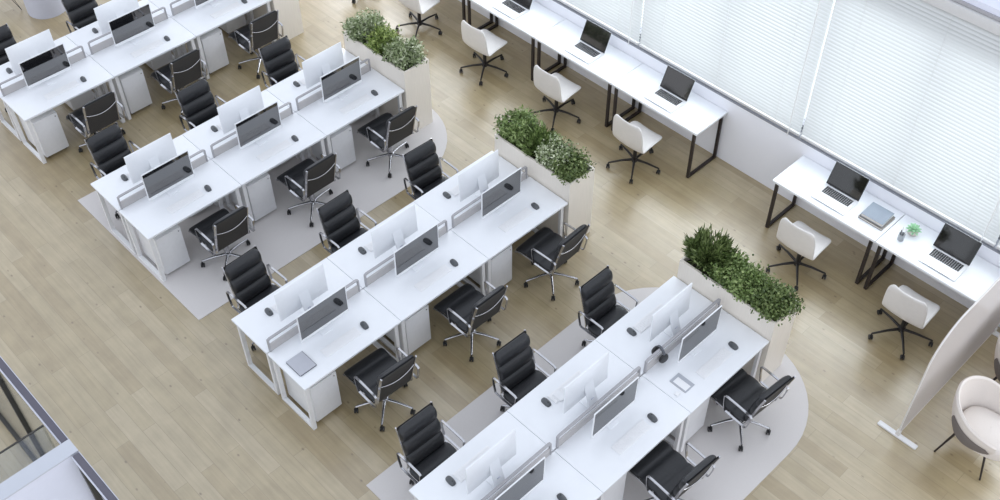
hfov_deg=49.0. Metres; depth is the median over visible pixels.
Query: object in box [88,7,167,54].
divider
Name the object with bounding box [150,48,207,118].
office chair
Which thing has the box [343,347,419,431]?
office chair
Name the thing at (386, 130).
office chair
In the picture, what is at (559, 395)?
keyboard
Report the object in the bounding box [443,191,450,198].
computer mouse
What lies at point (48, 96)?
keyboard
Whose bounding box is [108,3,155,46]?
desktop computer
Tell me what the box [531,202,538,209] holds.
computer mouse
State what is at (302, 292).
desktop computer
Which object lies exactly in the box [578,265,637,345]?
office chair
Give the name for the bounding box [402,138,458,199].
office chair
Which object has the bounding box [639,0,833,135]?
window blind
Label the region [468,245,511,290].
drawer pedestal
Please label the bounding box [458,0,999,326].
wall
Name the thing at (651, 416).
computer mouse
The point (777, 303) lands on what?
shrub
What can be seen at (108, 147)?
office chair
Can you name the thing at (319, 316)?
desktop computer
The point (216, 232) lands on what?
office chair
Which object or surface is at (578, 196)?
planter box
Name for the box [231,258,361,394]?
office desk
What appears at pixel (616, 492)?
drawer pedestal
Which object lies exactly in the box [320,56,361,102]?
desktop computer
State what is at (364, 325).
computer mouse
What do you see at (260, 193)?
drawer pedestal
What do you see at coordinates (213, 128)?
computer mouse
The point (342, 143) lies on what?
drawer pedestal
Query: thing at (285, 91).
office desk
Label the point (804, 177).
desk
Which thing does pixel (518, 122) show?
shrub
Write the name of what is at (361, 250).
computer mouse
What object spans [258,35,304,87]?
office chair
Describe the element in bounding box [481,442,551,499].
divider
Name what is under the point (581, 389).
desktop computer
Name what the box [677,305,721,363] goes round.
desktop computer
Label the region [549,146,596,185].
shrub
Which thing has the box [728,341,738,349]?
computer mouse
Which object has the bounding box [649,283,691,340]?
desktop computer
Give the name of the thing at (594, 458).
office desk
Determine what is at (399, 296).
office desk
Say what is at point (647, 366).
divider
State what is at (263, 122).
desktop computer
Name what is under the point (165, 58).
drawer pedestal
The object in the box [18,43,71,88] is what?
desktop computer
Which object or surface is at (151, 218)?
office desk
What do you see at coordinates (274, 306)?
keyboard
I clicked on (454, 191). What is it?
keyboard
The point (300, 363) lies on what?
notebook
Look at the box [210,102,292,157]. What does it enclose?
divider
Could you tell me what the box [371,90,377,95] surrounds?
computer mouse
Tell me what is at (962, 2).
trim
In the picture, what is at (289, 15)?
planter box
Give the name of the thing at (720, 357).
keyboard
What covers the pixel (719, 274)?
shrub
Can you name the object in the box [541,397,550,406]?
computer mouse
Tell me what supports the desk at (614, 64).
on the floor
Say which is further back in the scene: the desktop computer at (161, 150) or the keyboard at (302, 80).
the keyboard at (302, 80)
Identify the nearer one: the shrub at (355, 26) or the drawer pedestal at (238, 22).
the shrub at (355, 26)
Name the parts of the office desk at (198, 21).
leg frame, leg frame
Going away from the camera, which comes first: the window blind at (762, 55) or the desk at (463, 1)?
the window blind at (762, 55)
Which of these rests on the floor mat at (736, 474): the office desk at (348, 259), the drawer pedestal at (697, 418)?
the drawer pedestal at (697, 418)
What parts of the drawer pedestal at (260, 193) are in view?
door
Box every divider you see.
[0,46,85,95]
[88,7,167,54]
[117,149,207,208]
[170,0,194,15]
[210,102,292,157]
[266,279,359,351]
[295,58,370,110]
[364,220,447,286]
[451,166,526,227]
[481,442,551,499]
[556,366,640,448]
[643,298,720,372]
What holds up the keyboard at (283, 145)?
on the office desk at (243, 165)
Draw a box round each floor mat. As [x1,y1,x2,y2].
[78,109,446,319]
[366,287,807,499]
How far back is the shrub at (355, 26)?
13.60 m
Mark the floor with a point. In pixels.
(162, 402)
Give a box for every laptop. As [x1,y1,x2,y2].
[492,0,532,19]
[564,19,611,63]
[644,65,694,112]
[811,161,869,215]
[918,223,982,281]
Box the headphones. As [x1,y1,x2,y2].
[651,345,667,362]
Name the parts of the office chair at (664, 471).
rail, armrest, backrest, panel, armrest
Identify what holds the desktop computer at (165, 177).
on the office desk at (151, 218)
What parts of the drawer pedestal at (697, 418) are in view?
door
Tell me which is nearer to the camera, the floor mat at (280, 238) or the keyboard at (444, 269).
the keyboard at (444, 269)
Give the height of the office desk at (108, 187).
0.739 m
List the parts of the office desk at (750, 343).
leg frame, leg frame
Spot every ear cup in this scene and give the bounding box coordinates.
[651,345,658,353]
[659,353,667,362]
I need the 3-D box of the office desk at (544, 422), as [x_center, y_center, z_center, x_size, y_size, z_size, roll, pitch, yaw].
[0.704,1.588,10.552,1.196,0.739,0.596,-35,56,-28]
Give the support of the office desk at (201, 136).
on the floor mat at (280, 238)
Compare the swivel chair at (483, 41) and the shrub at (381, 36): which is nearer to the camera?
the shrub at (381, 36)
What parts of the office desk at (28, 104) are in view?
leg frame, leg frame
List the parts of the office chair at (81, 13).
armrest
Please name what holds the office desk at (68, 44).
on the floor
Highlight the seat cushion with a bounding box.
[963,406,999,460]
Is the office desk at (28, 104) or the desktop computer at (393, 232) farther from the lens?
the office desk at (28, 104)
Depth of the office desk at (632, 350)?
10.81 m
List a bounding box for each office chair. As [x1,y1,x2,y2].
[0,23,18,111]
[61,0,101,32]
[66,91,125,152]
[84,122,139,218]
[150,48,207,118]
[175,77,225,131]
[188,204,254,280]
[222,246,287,350]
[228,10,283,78]
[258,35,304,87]
[276,153,340,226]
[316,189,376,253]
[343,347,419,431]
[357,105,418,177]
[395,401,464,484]
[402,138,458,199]
[433,281,507,361]
[492,330,556,411]
[515,223,589,300]
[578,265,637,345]
[628,440,719,499]
[707,366,795,451]
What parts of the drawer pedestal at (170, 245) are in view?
door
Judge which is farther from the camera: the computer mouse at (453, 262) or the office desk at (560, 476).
the computer mouse at (453, 262)
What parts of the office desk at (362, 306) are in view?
leg frame, leg frame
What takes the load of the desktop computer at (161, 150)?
on the office desk at (108, 187)
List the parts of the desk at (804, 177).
leg frame, leg frame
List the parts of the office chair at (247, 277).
rail, armrest, panel, backrest, seat, armrest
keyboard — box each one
[43,80,79,99]
[130,40,163,57]
[166,190,204,213]
[256,139,291,161]
[271,304,277,312]
[299,78,305,84]
[320,327,361,357]
[339,94,371,113]
[364,241,372,251]
[414,264,451,291]
[448,184,458,195]
[452,445,489,481]
[498,207,533,232]
[547,371,580,403]
[553,390,563,400]
[611,419,650,454]
[632,303,663,332]
[696,347,732,378]
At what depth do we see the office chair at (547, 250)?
11.86 m
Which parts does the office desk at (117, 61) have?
leg frame, leg frame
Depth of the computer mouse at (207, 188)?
12.18 m
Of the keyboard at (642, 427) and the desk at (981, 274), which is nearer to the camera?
the keyboard at (642, 427)
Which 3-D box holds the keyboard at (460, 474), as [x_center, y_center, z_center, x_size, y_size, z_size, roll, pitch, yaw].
[-0.228,1.900,9.755,0.430,0.009,0.116,-35,56,-28]
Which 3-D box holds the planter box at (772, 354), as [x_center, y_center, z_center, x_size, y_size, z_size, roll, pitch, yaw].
[2.370,0.645,11.248,0.395,1.000,1.175,-35,56,-28]
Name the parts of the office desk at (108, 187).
leg frame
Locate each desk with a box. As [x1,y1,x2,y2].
[0,36,98,140]
[1,56,124,163]
[66,0,177,94]
[90,17,202,119]
[91,135,218,253]
[119,160,242,281]
[149,0,250,55]
[171,0,276,79]
[182,90,299,202]
[211,112,325,227]
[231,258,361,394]
[266,48,374,154]
[267,289,401,429]
[296,69,404,174]
[327,202,448,288]
[364,230,488,358]
[409,411,552,499]
[413,151,528,229]
[451,176,567,292]
[462,0,492,29]
[467,0,564,80]
[507,340,640,451]
[522,452,602,499]
[535,19,642,126]
[554,376,690,499]
[595,276,715,375]
[611,63,727,177]
[642,309,768,452]
[765,155,904,284]
[863,215,999,302]
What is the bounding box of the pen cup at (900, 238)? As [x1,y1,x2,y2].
[897,232,905,241]
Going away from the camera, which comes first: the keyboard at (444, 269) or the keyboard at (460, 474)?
the keyboard at (460, 474)
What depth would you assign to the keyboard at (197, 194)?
12.06 m
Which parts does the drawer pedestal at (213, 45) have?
door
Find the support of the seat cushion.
on the armchair at (976, 402)
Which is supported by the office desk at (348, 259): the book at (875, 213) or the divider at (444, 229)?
the divider at (444, 229)
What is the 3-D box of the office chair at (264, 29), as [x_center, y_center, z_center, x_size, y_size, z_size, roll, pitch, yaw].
[-3.239,-2.854,14.623,0.624,0.941,0.668,-35,56,-28]
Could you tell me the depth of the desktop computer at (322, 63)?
13.25 m
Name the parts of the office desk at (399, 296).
leg frame, leg frame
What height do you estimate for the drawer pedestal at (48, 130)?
0.600 m
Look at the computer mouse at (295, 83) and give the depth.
13.44 m
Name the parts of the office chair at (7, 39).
backrest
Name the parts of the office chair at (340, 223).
rail, armrest, panel, backrest, seat, armrest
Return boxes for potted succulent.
[906,223,921,235]
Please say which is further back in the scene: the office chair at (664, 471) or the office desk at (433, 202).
the office desk at (433, 202)
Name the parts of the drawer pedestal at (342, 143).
door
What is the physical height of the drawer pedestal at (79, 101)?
0.600 m
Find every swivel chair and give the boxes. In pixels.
[395,0,441,41]
[459,20,508,85]
[531,65,580,129]
[606,114,661,183]
[766,218,830,290]
[868,284,939,359]
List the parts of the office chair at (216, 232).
rail, armrest, seat, backrest, panel, armrest, rail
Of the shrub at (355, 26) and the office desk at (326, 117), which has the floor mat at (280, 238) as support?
the office desk at (326, 117)
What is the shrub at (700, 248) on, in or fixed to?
in the planter box at (772, 354)
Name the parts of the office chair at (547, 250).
rail, seat, armrest, backrest, panel, armrest, rail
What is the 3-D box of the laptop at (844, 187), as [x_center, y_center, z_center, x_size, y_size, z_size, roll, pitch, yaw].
[3.705,-0.674,11.955,0.410,0.273,0.420,-35,56,-28]
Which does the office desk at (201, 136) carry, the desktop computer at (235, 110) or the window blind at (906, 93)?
the desktop computer at (235, 110)
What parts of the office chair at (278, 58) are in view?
rail, armrest, armrest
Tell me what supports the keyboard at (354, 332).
on the office desk at (362, 306)
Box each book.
[858,214,894,230]
[861,202,893,226]
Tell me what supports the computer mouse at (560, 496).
on the office desk at (560, 476)
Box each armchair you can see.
[934,376,999,479]
[992,334,999,380]
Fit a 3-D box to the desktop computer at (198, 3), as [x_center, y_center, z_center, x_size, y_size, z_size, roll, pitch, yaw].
[-3.830,-3.461,14.512,0.584,0.459,0.139,-35,56,-28]
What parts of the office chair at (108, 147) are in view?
rail, armrest, backrest, armrest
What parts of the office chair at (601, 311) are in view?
rail, armrest, panel, backrest, seat, armrest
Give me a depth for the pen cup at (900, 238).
11.56 m
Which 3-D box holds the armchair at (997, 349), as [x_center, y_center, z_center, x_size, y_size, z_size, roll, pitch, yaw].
[5.172,1.191,10.836,0.699,0.823,0.662,35,56,29]
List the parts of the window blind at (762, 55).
rail, ladder cord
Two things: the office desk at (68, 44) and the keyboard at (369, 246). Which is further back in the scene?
the office desk at (68, 44)
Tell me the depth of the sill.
12.54 m
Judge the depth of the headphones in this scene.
10.41 m
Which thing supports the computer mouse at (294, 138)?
on the office desk at (243, 165)
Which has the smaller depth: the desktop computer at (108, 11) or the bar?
the bar
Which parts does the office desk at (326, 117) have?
leg frame, leg frame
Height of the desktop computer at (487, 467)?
0.459 m
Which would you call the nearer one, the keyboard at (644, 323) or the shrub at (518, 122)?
the keyboard at (644, 323)
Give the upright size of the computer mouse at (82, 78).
0.038 m
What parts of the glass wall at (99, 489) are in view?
rail, post, rail, post, rail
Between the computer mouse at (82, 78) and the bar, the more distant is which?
the computer mouse at (82, 78)
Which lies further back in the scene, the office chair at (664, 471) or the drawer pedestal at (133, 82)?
the drawer pedestal at (133, 82)
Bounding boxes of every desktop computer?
[5,29,54,74]
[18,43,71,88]
[94,0,138,34]
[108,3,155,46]
[124,133,176,183]
[141,150,194,200]
[194,0,219,8]
[217,85,263,133]
[234,101,281,149]
[274,263,327,320]
[296,285,348,342]
[302,42,343,88]
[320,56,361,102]
[371,204,417,258]
[393,223,438,277]
[458,150,498,201]
[465,428,515,493]
[481,167,520,218]
[495,457,544,499]
[563,351,608,413]
[591,377,638,438]
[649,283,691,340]
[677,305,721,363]
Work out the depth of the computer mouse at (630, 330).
10.74 m
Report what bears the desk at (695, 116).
on the floor
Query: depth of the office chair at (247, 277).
11.35 m
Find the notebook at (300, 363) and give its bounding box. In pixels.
[286,351,316,376]
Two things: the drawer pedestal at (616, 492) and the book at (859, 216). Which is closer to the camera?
the drawer pedestal at (616, 492)
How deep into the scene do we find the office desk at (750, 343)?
10.51 m
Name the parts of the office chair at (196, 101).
rail, armrest, armrest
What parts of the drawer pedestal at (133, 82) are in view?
door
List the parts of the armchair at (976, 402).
leg, leg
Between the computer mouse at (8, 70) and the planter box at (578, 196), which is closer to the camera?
the planter box at (578, 196)
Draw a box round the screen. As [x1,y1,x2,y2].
[877,277,999,449]
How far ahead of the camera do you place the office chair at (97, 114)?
13.25 m
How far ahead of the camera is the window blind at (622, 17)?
13.69 m
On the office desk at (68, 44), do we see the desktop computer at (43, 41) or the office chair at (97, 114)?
the desktop computer at (43, 41)
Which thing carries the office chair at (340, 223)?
on the floor
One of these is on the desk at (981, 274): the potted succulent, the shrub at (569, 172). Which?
the potted succulent
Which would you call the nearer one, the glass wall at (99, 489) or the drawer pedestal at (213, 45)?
the glass wall at (99, 489)
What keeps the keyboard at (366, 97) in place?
on the office desk at (326, 117)
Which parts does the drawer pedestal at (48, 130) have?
door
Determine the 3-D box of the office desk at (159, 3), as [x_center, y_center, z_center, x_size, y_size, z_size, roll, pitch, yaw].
[-4.122,-3.286,15.171,1.196,0.739,0.596,-35,56,-28]
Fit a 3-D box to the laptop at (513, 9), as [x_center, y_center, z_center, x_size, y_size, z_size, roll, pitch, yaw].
[0.180,-3.315,14.465,0.410,0.273,0.420,-35,56,-28]
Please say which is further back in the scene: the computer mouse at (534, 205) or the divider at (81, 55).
the divider at (81, 55)
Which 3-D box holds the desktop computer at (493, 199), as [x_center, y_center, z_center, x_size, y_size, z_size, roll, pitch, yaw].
[-0.020,-0.606,11.798,0.584,0.459,0.139,-35,56,-28]
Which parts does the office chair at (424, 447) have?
rail, armrest, panel, backrest, seat, armrest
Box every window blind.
[558,0,643,44]
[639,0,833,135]
[800,0,999,246]
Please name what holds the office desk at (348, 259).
on the floor
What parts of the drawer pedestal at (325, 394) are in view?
door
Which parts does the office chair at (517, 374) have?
rail, armrest, panel, backrest, seat, armrest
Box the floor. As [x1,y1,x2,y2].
[0,0,999,499]
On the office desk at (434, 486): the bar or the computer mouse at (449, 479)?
the computer mouse at (449, 479)
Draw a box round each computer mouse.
[6,68,12,73]
[80,76,86,81]
[121,174,127,180]
[204,185,211,191]
[211,125,217,131]
[264,308,272,315]
[291,135,298,141]
[293,81,299,86]
[358,247,366,254]
[360,321,368,329]
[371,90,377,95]
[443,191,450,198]
[445,475,455,485]
[450,259,457,266]
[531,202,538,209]
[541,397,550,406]
[557,493,566,499]
[627,327,636,335]
[647,413,657,422]
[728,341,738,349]
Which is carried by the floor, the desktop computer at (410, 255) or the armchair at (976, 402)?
the armchair at (976, 402)
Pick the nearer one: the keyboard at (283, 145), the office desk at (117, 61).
the keyboard at (283, 145)
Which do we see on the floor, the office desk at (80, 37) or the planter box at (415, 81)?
the office desk at (80, 37)
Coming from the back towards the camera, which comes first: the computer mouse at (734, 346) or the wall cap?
the computer mouse at (734, 346)
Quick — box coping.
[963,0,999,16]
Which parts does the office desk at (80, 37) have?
leg frame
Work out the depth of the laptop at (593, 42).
13.86 m
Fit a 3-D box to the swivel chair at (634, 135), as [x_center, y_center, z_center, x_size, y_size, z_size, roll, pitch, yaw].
[1.664,-1.346,13.237,0.646,0.833,0.679,-35,56,-28]
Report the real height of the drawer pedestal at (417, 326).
0.600 m
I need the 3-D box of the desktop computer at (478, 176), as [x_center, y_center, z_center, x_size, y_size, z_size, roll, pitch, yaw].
[-0.193,-0.757,11.942,0.584,0.459,0.139,-35,56,-28]
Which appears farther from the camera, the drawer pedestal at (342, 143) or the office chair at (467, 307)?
the drawer pedestal at (342, 143)
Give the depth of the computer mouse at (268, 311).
10.95 m
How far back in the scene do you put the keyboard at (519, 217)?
11.84 m
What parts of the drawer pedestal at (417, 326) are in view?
door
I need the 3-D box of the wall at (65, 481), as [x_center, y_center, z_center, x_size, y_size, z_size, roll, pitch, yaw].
[-4.167,3.141,7.804,3.382,2.688,0.126,-35,56,-28]
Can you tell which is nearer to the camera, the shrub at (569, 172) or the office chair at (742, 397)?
the office chair at (742, 397)
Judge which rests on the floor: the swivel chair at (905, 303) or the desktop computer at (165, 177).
the swivel chair at (905, 303)
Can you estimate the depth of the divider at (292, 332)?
10.69 m
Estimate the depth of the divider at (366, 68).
13.19 m
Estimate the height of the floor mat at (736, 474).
0.006 m
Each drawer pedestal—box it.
[19,109,68,157]
[65,90,94,110]
[107,66,151,113]
[135,224,189,273]
[145,51,172,70]
[186,27,228,73]
[219,15,245,33]
[230,172,276,220]
[283,370,341,421]
[311,124,355,171]
[385,305,430,353]
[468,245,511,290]
[597,473,626,499]
[670,397,709,441]
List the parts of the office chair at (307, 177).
rail, armrest, seat, backrest, panel, armrest, rail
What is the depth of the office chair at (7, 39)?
14.07 m
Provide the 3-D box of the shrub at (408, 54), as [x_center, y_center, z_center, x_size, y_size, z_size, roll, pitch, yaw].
[-1.180,-2.386,13.333,0.622,0.394,0.557,-4,47,-3]
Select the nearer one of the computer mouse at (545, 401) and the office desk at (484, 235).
the computer mouse at (545, 401)
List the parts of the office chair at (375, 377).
rail, armrest, seat, backrest, panel, rail, armrest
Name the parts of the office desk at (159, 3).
leg frame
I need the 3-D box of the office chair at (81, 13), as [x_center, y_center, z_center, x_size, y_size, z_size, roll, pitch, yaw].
[-5.393,-2.913,14.696,0.668,0.941,0.624,34,56,28]
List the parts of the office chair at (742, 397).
rail, armrest, seat, backrest, panel, armrest, rail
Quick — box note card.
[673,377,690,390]
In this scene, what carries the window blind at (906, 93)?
attached to the wall at (748, 143)
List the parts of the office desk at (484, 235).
leg frame, leg frame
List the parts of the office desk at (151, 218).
leg frame, leg frame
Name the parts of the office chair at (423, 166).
rail, armrest, panel, backrest, seat, armrest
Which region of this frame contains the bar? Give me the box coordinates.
[0,425,43,453]
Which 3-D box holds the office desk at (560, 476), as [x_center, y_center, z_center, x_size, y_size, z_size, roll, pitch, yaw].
[0.264,2.517,9.684,1.196,0.739,0.596,-35,56,-28]
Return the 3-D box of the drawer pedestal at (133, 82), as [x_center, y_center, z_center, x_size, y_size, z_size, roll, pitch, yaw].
[-4.817,-2.132,14.193,0.310,0.600,0.484,-35,56,-28]
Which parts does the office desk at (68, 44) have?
leg frame, leg frame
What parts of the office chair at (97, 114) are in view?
seat, rail, armrest, backrest, panel, rail, armrest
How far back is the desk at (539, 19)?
14.42 m
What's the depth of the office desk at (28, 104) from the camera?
13.46 m
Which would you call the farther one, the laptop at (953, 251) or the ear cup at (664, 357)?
the laptop at (953, 251)
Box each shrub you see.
[340,7,389,43]
[362,22,404,56]
[378,34,427,70]
[493,104,543,146]
[514,120,561,157]
[534,132,578,175]
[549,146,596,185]
[682,222,738,274]
[702,246,756,288]
[723,260,780,306]
[744,277,805,325]
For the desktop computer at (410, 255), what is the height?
0.459 m
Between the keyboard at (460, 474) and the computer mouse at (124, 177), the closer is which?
the keyboard at (460, 474)
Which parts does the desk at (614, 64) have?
leg frame, leg frame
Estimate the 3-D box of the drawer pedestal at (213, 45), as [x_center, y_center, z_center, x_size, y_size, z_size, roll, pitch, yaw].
[-3.954,-2.744,14.760,0.310,0.600,0.484,-35,56,-28]
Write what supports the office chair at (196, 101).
on the floor mat at (280, 238)
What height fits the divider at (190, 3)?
0.181 m
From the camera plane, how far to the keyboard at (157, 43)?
13.98 m
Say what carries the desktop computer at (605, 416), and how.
on the office desk at (594, 458)
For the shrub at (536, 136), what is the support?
in the planter box at (578, 196)
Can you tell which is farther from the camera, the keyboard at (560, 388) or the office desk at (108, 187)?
the office desk at (108, 187)
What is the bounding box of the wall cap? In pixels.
[0,439,77,499]
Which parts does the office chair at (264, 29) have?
seat, rail, armrest, backrest, panel, rail, armrest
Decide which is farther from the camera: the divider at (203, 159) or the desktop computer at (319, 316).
the divider at (203, 159)
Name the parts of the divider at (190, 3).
frame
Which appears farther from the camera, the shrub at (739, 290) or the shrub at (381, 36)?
the shrub at (381, 36)
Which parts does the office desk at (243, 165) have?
leg frame, leg frame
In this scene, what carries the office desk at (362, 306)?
on the floor
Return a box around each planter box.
[244,0,303,39]
[343,30,432,135]
[495,133,594,237]
[677,255,796,383]
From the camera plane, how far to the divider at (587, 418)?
10.01 m
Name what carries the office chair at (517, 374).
on the floor mat at (736, 474)
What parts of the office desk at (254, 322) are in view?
leg frame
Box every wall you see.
[0,356,118,499]
[6,451,94,499]
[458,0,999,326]
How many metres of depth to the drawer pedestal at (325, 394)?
10.81 m
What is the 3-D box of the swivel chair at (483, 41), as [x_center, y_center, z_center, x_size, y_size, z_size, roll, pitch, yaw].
[-0.189,-2.734,14.557,0.679,0.833,0.646,36,57,29]
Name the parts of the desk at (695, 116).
leg frame, leg frame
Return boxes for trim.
[953,0,999,21]
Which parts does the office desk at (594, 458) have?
leg frame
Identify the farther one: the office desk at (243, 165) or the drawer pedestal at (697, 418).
the office desk at (243, 165)
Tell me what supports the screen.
on the floor
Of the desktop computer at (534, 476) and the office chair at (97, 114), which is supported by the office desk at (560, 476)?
the desktop computer at (534, 476)
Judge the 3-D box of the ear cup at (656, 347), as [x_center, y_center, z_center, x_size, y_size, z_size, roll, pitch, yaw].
[1.493,0.957,10.503,0.106,0.117,0.034,-25,51,-21]
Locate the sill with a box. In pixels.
[553,0,999,253]
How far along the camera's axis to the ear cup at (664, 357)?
10.40 m
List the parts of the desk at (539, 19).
leg frame, leg frame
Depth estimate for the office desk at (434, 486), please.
9.77 m
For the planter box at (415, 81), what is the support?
on the floor mat at (280, 238)
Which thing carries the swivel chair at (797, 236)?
on the floor
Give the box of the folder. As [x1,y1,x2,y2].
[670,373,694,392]
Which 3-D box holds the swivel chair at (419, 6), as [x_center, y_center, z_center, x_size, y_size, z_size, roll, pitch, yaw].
[-1.115,-3.428,15.216,0.679,0.833,0.646,35,56,29]
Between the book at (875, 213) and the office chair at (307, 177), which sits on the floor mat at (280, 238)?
the office chair at (307, 177)
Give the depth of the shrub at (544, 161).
12.02 m
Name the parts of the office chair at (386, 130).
rail, seat, armrest, backrest, panel, armrest, rail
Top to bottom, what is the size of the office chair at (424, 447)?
0.941 m
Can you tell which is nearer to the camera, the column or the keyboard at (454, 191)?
the keyboard at (454, 191)
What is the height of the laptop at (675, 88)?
0.273 m
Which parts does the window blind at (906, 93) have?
ladder cord, rail, ladder cord, ladder cord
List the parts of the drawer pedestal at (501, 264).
door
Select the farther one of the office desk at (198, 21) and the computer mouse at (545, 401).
the office desk at (198, 21)
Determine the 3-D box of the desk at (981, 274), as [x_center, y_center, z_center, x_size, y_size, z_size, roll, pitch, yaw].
[4.643,0.358,11.672,0.585,0.738,1.325,-35,56,-28]
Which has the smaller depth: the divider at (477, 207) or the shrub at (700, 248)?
the shrub at (700, 248)
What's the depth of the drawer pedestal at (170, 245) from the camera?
12.14 m
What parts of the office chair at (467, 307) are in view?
rail, seat, armrest, backrest, panel, armrest, rail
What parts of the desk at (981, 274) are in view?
leg frame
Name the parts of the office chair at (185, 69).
seat, rail, armrest, backrest, panel, rail, armrest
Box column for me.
[23,0,64,18]
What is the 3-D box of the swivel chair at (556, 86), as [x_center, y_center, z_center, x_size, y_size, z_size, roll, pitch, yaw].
[0.738,-2.040,13.897,0.646,0.833,0.679,-36,56,-28]

